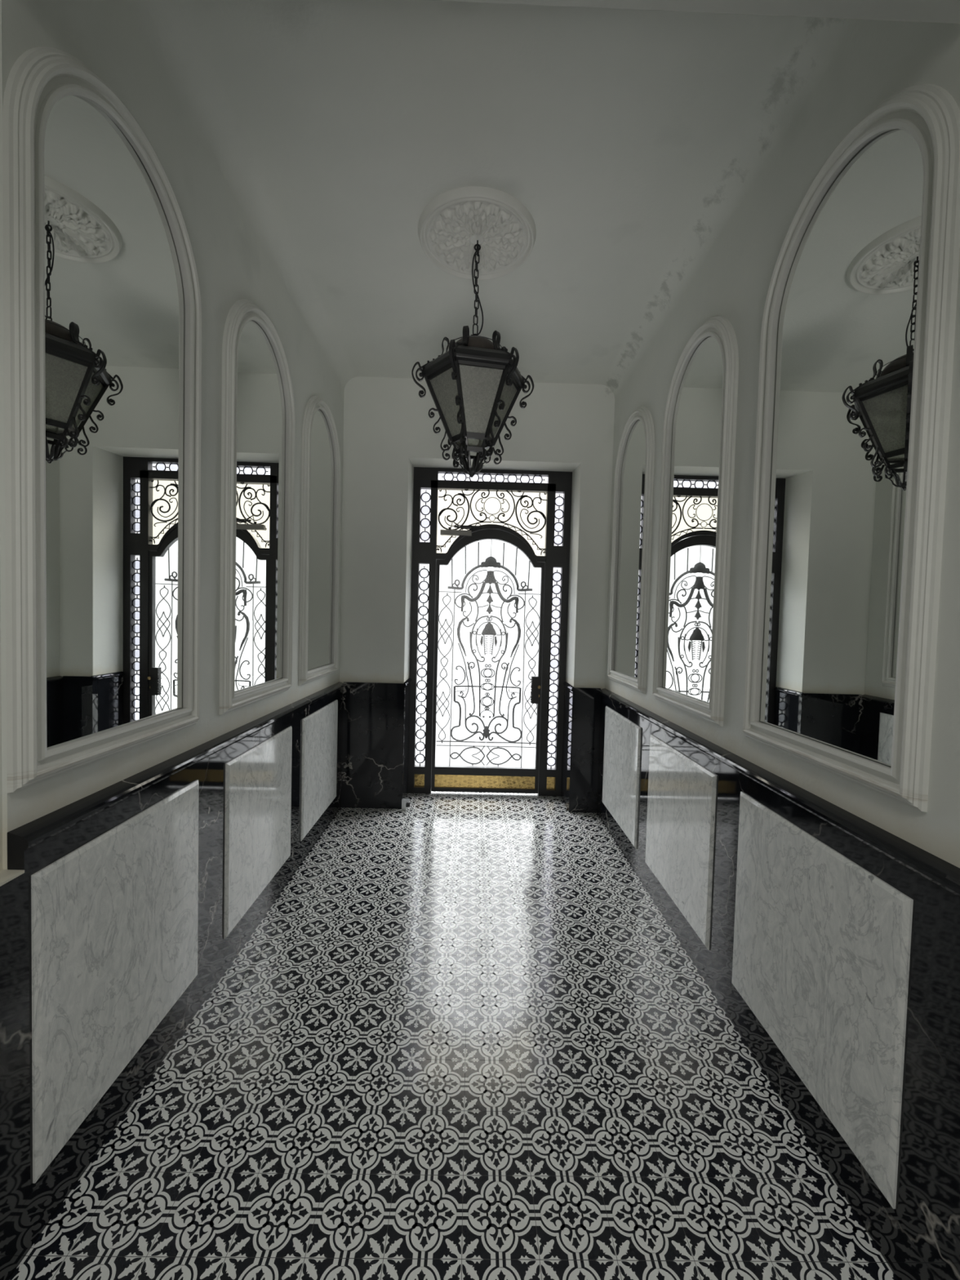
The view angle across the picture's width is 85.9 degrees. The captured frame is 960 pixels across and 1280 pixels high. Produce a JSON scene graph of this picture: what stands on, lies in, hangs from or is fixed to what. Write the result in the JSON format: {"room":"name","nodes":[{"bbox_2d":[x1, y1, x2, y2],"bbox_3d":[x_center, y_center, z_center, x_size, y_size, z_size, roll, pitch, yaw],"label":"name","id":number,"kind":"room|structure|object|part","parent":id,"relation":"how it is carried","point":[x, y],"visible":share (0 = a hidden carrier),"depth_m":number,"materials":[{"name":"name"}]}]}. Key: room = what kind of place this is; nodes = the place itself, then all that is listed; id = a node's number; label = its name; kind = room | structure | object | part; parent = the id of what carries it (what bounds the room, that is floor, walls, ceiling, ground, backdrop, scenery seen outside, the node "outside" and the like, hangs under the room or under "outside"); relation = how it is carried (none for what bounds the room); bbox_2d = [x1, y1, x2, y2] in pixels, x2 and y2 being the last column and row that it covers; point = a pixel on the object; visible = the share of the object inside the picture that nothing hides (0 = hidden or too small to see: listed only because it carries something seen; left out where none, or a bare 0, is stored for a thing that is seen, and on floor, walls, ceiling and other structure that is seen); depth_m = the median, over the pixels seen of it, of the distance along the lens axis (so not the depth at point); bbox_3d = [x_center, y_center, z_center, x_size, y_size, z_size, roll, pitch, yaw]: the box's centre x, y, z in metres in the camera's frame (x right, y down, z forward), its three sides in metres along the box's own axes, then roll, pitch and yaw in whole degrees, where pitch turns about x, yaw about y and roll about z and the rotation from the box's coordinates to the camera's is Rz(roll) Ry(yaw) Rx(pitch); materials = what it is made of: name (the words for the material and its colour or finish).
{"room":"entrance hall","nodes":[
{"label":"entrance hall","id":0,"kind":"room"},
{"bbox_2d":[0,555,2,870],"bbox_3d":[-1.421,-0.018,-0.989,0.588,3.300,4.465,1,2,-1],"label":"wall","id":1,"kind":"structure","parent":0,"point":[1,775],"depth_m":1.26,"materials":[{"name":"paint"}]},
{"bbox_2d":[0,0,359,869],"bbox_3d":[-1.173,-0.390,2.824,0.280,3.780,3.175,1,2,-1],"label":"wall","id":2,"kind":"structure","parent":0,"point":[154,55],"depth_m":2.10,"materials":[{"name":"paint"}]},
{"bbox_2d":[2,46,202,793],"bbox_3d":[-1.117,-0.645,1.647,0.043,2.013,0.840,1,2,-1],"label":"arched mirror","id":3,"kind":"object","parent":2,"relation":"attached to","point":[102,303],"visible":1,"depth_m":1.50,"materials":[{"name":"paint"}]},
{"bbox_2d":[44,94,185,749],"bbox_3d":[-1.131,-0.644,1.647,0.013,1.852,0.677,1,2,-1],"label":"mirror glass","id":4,"kind":"object","parent":3,"relation":"attached to","point":[115,256],"depth_m":1.57,"materials":[{"name":"silver metal"}]},
{"bbox_2d":[0,681,344,1279],"bbox_3d":[-1.151,1.039,0.632,0.071,1.085,7.620,1,2,-1],"label":"cladding","id":5,"kind":"object","parent":2,"relation":"attached to","point":[27,1207],"visible":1,"depth_m":1.57,"materials":[{"name":"black stone"}]},
{"bbox_2d":[0,869,24,886],"bbox_3d":[-1.124,0.650,-0.961,0.067,0.007,4.464,1,2,-1],"label":"ledge","id":6,"kind":"object","parent":5,"relation":"on","point":[6,875],"visible":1,"depth_m":1.25,"materials":[{"name":"paint"}]},
{"bbox_2d":[31,779,199,1183],"bbox_3d":[-1.136,0.977,1.694,0.018,0.803,0.777,1,2,-1],"label":"marble panel","id":7,"kind":"object","parent":5,"relation":"attached to","point":[114,918],"visible":1,"depth_m":1.55,"materials":[{"name":"white stone"}]},
{"bbox_3d":[-1.160,0.466,2.845,0.052,0.100,3.155,1,2,-1],"label":"dado rail","id":8,"kind":"part","parent":5,"relation":"part of","materials":[{"name":"black stone"}]},
{"bbox_2d":[223,725,292,938],"bbox_3d":[-1.150,0.939,2.733,0.018,0.803,0.825,1,2,-1],"label":"marble panel","id":9,"kind":"object","parent":5,"relation":"attached to","point":[258,781],"visible":1,"depth_m":2.62,"materials":[{"name":"white stone"}]},
{"bbox_2d":[300,699,337,840],"bbox_3d":[-1.165,0.901,3.782,0.018,0.803,0.845,1,2,-1],"label":"marble panel","id":10,"kind":"object","parent":5,"relation":"attached to","point":[319,728],"visible":1,"depth_m":3.68,"materials":[{"name":"white stone"}]},
{"bbox_2d":[218,299,295,715],"bbox_3d":[-1.132,-0.683,2.703,0.043,2.013,0.840,1,2,-1],"label":"arched mirror","id":11,"kind":"object","parent":2,"relation":"attached to","point":[258,420],"visible":1,"depth_m":2.62,"materials":[{"name":"paint"}]},
{"bbox_2d":[235,320,286,692],"bbox_3d":[-1.149,-0.683,2.703,0.006,1.852,0.677,1,2,-1],"label":"mirror glass","id":12,"kind":"object","parent":11,"relation":"attached to","point":[260,606],"depth_m":2.69,"materials":[{"name":"silver metal"}]},
{"bbox_2d":[298,395,340,685],"bbox_3d":[-1.147,-0.722,3.761,0.043,2.013,0.840,1,2,-1],"label":"arched mirror","id":13,"kind":"object","parent":2,"relation":"attached to","point":[321,456],"visible":1,"depth_m":3.71,"materials":[{"name":"paint"}]},
{"bbox_2d":[307,408,334,670],"bbox_3d":[-1.164,-0.722,3.760,0.006,1.852,0.677,1,2,-1],"label":"mirror glass","id":14,"kind":"object","parent":13,"relation":"attached to","point":[321,635],"depth_m":3.78,"materials":[{"name":"silver metal"}]},
{"bbox_2d":[8,791,897,1279],"bbox_3d":[-0.056,1.597,0.985,3.800,0.001,8.273,1,2,-1],"label":"floor","id":15,"kind":"structure","parent":0,"point":[464,1038],"depth_m":1.74,"materials":[{"name":"tile"}]},
{"bbox_2d":[401,798,409,810],"bbox_3d":[-0.635,1.411,4.417,0.070,0.094,0.045,1,2,-1],"label":"door stop","id":16,"kind":"object","parent":15,"relation":"on","point":[404,804],"visible":1,"depth_m":4.40,"materials":[{"name":"silver metal"}]},
{"bbox_2d":[339,376,614,688],"bbox_3d":[-0.046,-0.427,4.677,2.585,3.780,0.540,1,2,-1],"label":"wall","id":17,"kind":"structure","parent":0,"point":[388,433],"depth_m":4.38,"materials":[{"name":"paint"}]},
{"bbox_2d":[341,677,411,808],"bbox_3d":[-0.915,0.897,4.617,0.535,1.092,0.394,1,2,-1],"label":"cladding","id":18,"kind":"object","parent":17,"relation":"attached to","point":[376,715],"visible":0.94,"depth_m":4.42,"materials":[{"name":"black stone"}]},
{"bbox_3d":[-0.644,0.380,4.601,0.022,0.042,0.394,1,2,-1],"label":"recess rail","id":19,"kind":"part","parent":18,"relation":"part of","materials":[{"name":"black stone"}]},
{"bbox_2d":[414,565,429,765],"bbox_3d":[-0.543,0.240,4.847,0.104,1.911,0.027,1,2,-1],"label":"grille","id":20,"kind":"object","parent":17,"relation":"in","point":[424,580],"depth_m":4.84,"materials":[{"name":"black metal"}]},
{"bbox_2d":[419,489,431,542],"bbox_3d":[-0.507,-1.153,4.797,0.104,0.516,0.027,1,2,-1],"label":"grille","id":21,"kind":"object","parent":17,"relation":"in","point":[424,531],"depth_m":4.79,"materials":[{"name":"metal"}]},
{"bbox_2d":[431,520,545,793],"bbox_3d":[0.076,0.176,4.839,1.010,2.534,0.140,1,2,-1],"label":"door","id":22,"kind":"structure","parent":17,"relation":"in","point":[449,778],"depth_m":4.87,"materials":[{"name":"black metal"}]},
{"bbox_3d":[-0.163,-1.050,4.745,0.251,0.090,0.025,1,2,-1],"label":"closer arm","id":23,"kind":"part","parent":22,"relation":"part of","materials":[{"name":"black metal"}]},
{"bbox_3d":[0.044,1.422,4.896,0.951,0.038,0.050,1,2,-1],"label":"kick rail","id":24,"kind":"part","parent":22,"relation":"part of","materials":[{"name":"black metal"}]},
{"bbox_3d":[0.046,1.341,4.886,0.951,0.124,0.006,1,2,-1],"label":"kick plate","id":25,"kind":"part","parent":22,"relation":"part of","materials":[{"name":"gold metal"}]},
{"bbox_3d":[0.049,1.243,4.890,0.951,0.072,0.050,1,2,-1],"label":"rail","id":26,"kind":"part","parent":22,"relation":"part of","materials":[{"name":"black metal"}]},
{"bbox_2d":[486,584,493,613],"bbox_3d":[0.093,-0.383,4.876,0.068,0.278,0.010,1,2,-1],"label":"door ornament","id":27,"kind":"object","parent":22,"relation":"attached to","point":[490,591],"depth_m":4.87,"materials":[{"name":"black"}]},
{"bbox_2d":[408,466,572,796],"bbox_3d":[0.086,-0.062,4.843,1.478,3.045,0.070,1,2,-1],"label":"door frame","id":28,"kind":"structure","parent":17,"relation":"attached to","point":[549,781],"depth_m":4.80,"materials":[{"name":"black metal"}]},
{"bbox_3d":[-0.574,1.415,4.887,0.096,0.056,0.070,1,2,-1],"label":"rail","id":29,"kind":"part","parent":28,"relation":"part of","materials":[{"name":"black metal"}]},
{"bbox_3d":[-0.569,1.225,4.880,0.096,0.070,0.070,1,2,-1],"label":"cross rail","id":30,"kind":"part","parent":28,"relation":"part of","materials":[{"name":"black metal"}]},
{"bbox_3d":[-0.572,1.324,4.879,0.096,0.127,0.006,1,2,-1],"label":"brass plate","id":31,"kind":"part","parent":28,"relation":"part of","materials":[{"name":"brown metal"}]},
{"bbox_3d":[-0.516,-0.809,4.807,0.096,0.196,0.070,1,2,-1],"label":"cross rail","id":32,"kind":"part","parent":28,"relation":"part of","materials":[{"name":"black metal"}]},
{"bbox_3d":[0.118,-1.427,4.793,1.332,0.073,0.070,1,2,-1],"label":"cross rail","id":33,"kind":"part","parent":28,"relation":"part of","materials":[{"name":"black metal"}]},
{"bbox_3d":[0.670,1.356,4.897,0.083,0.127,0.006,1,2,-1],"label":"brass plate","id":34,"kind":"part","parent":28,"relation":"part of","materials":[{"name":"brown metal"}]},
{"bbox_3d":[0.668,1.447,4.906,0.083,0.056,0.070,1,2,-1],"label":"rail","id":35,"kind":"part","parent":28,"relation":"part of","materials":[{"name":"black metal"}]},
{"bbox_3d":[0.673,1.257,4.899,0.083,0.070,0.070,1,2,-1],"label":"cross rail","id":36,"kind":"part","parent":28,"relation":"part of","materials":[{"name":"black metal"}]},
{"bbox_3d":[0.726,-0.777,4.825,0.083,0.196,0.070,1,2,-1],"label":"cross rail","id":37,"kind":"part","parent":28,"relation":"part of","materials":[{"name":"black metal"}]},
{"bbox_2d":[436,489,546,555],"bbox_3d":[0.113,-1.096,4.807,1.029,0.616,0.029,1,2,-1],"label":"window","id":38,"kind":"structure","parent":17,"relation":"in","point":[463,495],"depth_m":4.79,"materials":[{"name":"black metal"}]},
{"bbox_2d":[442,472,545,483],"bbox_3d":[0.123,-1.501,4.793,1.029,0.096,0.027,1,2,-1],"label":"window","id":39,"kind":"structure","parent":17,"relation":"in","point":[443,477],"depth_m":4.78,"materials":[{"name":"metal"}]},
{"bbox_2d":[546,568,561,768],"bbox_3d":[0.698,0.272,4.866,0.096,1.911,0.027,1,2,-1],"label":"window","id":40,"kind":"structure","parent":17,"relation":"in","point":[555,609],"depth_m":4.86,"materials":[{"name":"metal"}]},
{"bbox_2d":[554,493,564,546],"bbox_3d":[0.735,-1.121,4.816,0.096,0.516,0.027,1,2,-1],"label":"window","id":41,"kind":"structure","parent":17,"relation":"in","point":[558,522],"depth_m":4.81,"materials":[{"name":"metal"}]},
{"bbox_2d":[560,681,600,813],"bbox_3d":[0.896,0.944,4.643,0.253,1.092,0.394,1,2,-1],"label":"cladding","id":42,"kind":"object","parent":17,"relation":"attached to","point":[581,715],"visible":1,"depth_m":4.45,"materials":[{"name":"black stone"}]},
{"bbox_3d":[0.794,0.416,4.623,0.022,0.042,0.394,1,2,-1],"label":"recess rail","id":43,"kind":"part","parent":42,"relation":"part of","materials":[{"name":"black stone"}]},
{"bbox_2d":[186,0,798,384],"bbox_3d":[0.027,-2.189,2.775,2.045,0.120,3.175,1,2,-1],"label":"ceiling","id":44,"kind":"structure","parent":0,"point":[611,126],"depth_m":2.17,"materials":[{"name":"paint"}]},
{"bbox_2d":[417,186,536,279],"bbox_3d":[-0.017,-2.103,2.715,0.620,0.057,0.620,1,2,-1],"label":"ceiling medallion","id":45,"kind":"object","parent":44,"relation":"attached to","point":[450,226],"visible":0.97,"depth_m":2.65,"materials":[{"name":"paint"}]},
{"bbox_2d":[411,240,533,477],"bbox_3d":[-0.029,-1.486,2.737,0.652,1.235,0.624,1,2,-1],"label":"hanging lantern","id":46,"kind":"object","parent":45,"relation":"hanging from","point":[476,384],"visible":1,"depth_m":2.63,"materials":[{"name":"black metal"}]},
{"bbox_3d":[-0.219,-1.223,2.712,0.166,0.344,0.018,1,2,-11],"label":"corner post","id":47,"kind":"part","parent":46,"relation":"part of","materials":[{"name":"black metal"}]},
{"bbox_3d":[-0.149,-1.213,2.650,0.128,0.310,0.246,0,3,-41],"label":"glass pane","id":48,"kind":"part","parent":46,"relation":"part of","materials":[{"name":"clear glass"}]},
{"bbox_3d":[-0.097,-1.215,2.571,0.018,0.344,0.166,2,2,19],"label":"corner post","id":49,"kind":"part","parent":46,"relation":"part of","materials":[{"name":"black metal"}]},
{"bbox_3d":[-0.064,-1.219,2.894,0.246,0.310,0.128,1,2,-11],"label":"glass pane","id":50,"kind":"part","parent":46,"relation":"part of","materials":[{"name":"glass"}]},
{"bbox_3d":[-0.008,-1.207,2.601,0.246,0.310,0.128,1,2,-11],"label":"glass pane","id":51,"kind":"part","parent":46,"relation":"part of","materials":[{"name":"clear glass"}]},
{"bbox_3d":[0.077,-1.214,2.845,0.128,0.310,0.246,0,3,-41],"label":"glass pane","id":52,"kind":"part","parent":46,"relation":"part of","materials":[{"name":"clear glass"}]},
{"bbox_3d":[0.086,-1.212,2.606,0.018,0.344,0.166,0,3,-41],"label":"corner post","id":53,"kind":"part","parent":46,"relation":"part of","materials":[{"name":"black metal"}]},
{"bbox_3d":[0.105,-1.208,2.699,0.128,0.310,0.246,2,2,19],"label":"glass pane","id":54,"kind":"part","parent":46,"relation":"part of","materials":[{"name":"clear glass"}]},
{"bbox_3d":[0.148,-1.216,2.782,0.166,0.344,0.018,1,2,-11],"label":"corner post","id":55,"kind":"part","parent":46,"relation":"part of","materials":[{"name":"black metal"}]},
{"bbox_2d":[435,0,959,23],"bbox_3d":[0.073,-1.763,-1.032,3.485,0.694,4.465,1,2,-1],"label":"soffit","id":56,"kind":"structure","parent":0,"point":[919,11],"depth_m":1.21,"materials":[{"name":"paint"}]},
{"bbox_2d":[600,16,959,850],"bbox_3d":[1.131,-0.331,2.858,0.280,3.780,3.175,1,2,-1],"label":"wall","id":57,"kind":"structure","parent":0,"point":[827,74],"depth_m":2.17,"materials":[{"name":"paint"}]},
{"bbox_2d":[607,406,654,693],"bbox_3d":[1.095,-0.664,3.794,0.043,2.013,0.840,1,2,-1],"label":"arched mirror","id":58,"kind":"object","parent":57,"relation":"attached to","point":[633,483],"visible":1,"depth_m":3.75,"materials":[{"name":"paint"}]},
{"bbox_2d":[613,419,645,678],"bbox_3d":[1.112,-0.663,3.794,0.006,1.852,0.677,1,2,-1],"label":"mirror glass","id":59,"kind":"object","parent":58,"relation":"attached to","point":[632,463],"depth_m":3.83,"materials":[{"name":"silver metal"}]},
{"bbox_2d":[652,315,738,726],"bbox_3d":[1.109,-0.626,2.737,0.043,2.013,0.840,1,2,-1],"label":"arched mirror","id":60,"kind":"object","parent":57,"relation":"attached to","point":[700,424],"visible":1,"depth_m":2.65,"materials":[{"name":"paint"}]},
{"bbox_2d":[661,336,723,703],"bbox_3d":[1.127,-0.625,2.737,0.006,1.852,0.677,1,2,-1],"label":"mirror glass","id":61,"kind":"object","parent":60,"relation":"attached to","point":[694,432],"depth_m":2.73,"materials":[{"name":"silver metal"}]},
{"bbox_2d":[596,688,959,1279],"bbox_3d":[1.102,1.096,0.666,0.071,1.085,7.620,1,2,-1],"label":"cladding","id":62,"kind":"object","parent":57,"relation":"attached to","point":[919,1238],"visible":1,"depth_m":1.39,"materials":[{"name":"black stone"}]},
{"bbox_2d":[602,706,641,848],"bbox_3d":[1.029,0.957,3.805,0.018,0.803,0.865,1,2,-1],"label":"marble panel","id":63,"kind":"object","parent":62,"relation":"attached to","point":[622,736],"visible":1,"depth_m":3.70,"materials":[{"name":"white stone"}]},
{"bbox_2d":[644,734,716,950],"bbox_3d":[1.044,0.995,2.755,0.018,0.803,0.845,1,2,-1],"label":"marble panel","id":64,"kind":"object","parent":62,"relation":"attached to","point":[682,796],"visible":1,"depth_m":2.63,"materials":[{"name":"white stone"}]},
{"bbox_3d":[1.105,0.604,0.648,0.052,0.100,7.620,1,2,-1],"label":"dado rail","id":65,"kind":"part","parent":62,"relation":"part of","materials":[{"name":"black stone"}]},
{"bbox_2d":[731,791,913,1208],"bbox_3d":[1.059,1.034,1.707,0.018,0.803,0.817,1,2,-1],"label":"marble panel","id":66,"kind":"object","parent":62,"relation":"attached to","point":[822,944],"visible":1,"depth_m":1.55,"materials":[{"name":"white stone"}]},
{"bbox_2d":[742,84,959,812],"bbox_3d":[1.124,-0.587,1.681,0.043,2.013,0.840,1,2,-1],"label":"arched mirror","id":67,"kind":"object","parent":57,"relation":"attached to","point":[858,327],"visible":1,"depth_m":1.54,"materials":[{"name":"paint"}]},
{"bbox_2d":[758,128,923,767],"bbox_3d":[1.141,-0.586,1.681,0.006,1.852,0.677,1,2,-1],"label":"mirror glass","id":68,"kind":"object","parent":67,"relation":"attached to","point":[843,333],"depth_m":1.61,"materials":[{"name":"silver metal"}]},
{"bbox_2d":[924,252,959,867],"bbox_3d":[1.468,0.056,-0.946,0.600,3.300,4.465,1,2,-1],"label":"wall","id":69,"kind":"structure","parent":0,"point":[943,815],"depth_m":1.25,"materials":[{"name":"paint"}]},
{"label":"outside","id":70,"kind":"structure","parent":0,"visible":0},
{"bbox_2d":[415,680,557,767],"bbox_3d":[-0.177,1.367,9.555,16.000,0.156,9.000,1,2,-1],"label":"ground","id":71,"kind":"structure","parent":70,"point":[528,754],"depth_m":8.14,"materials":[{"name":"white"}]}
]}

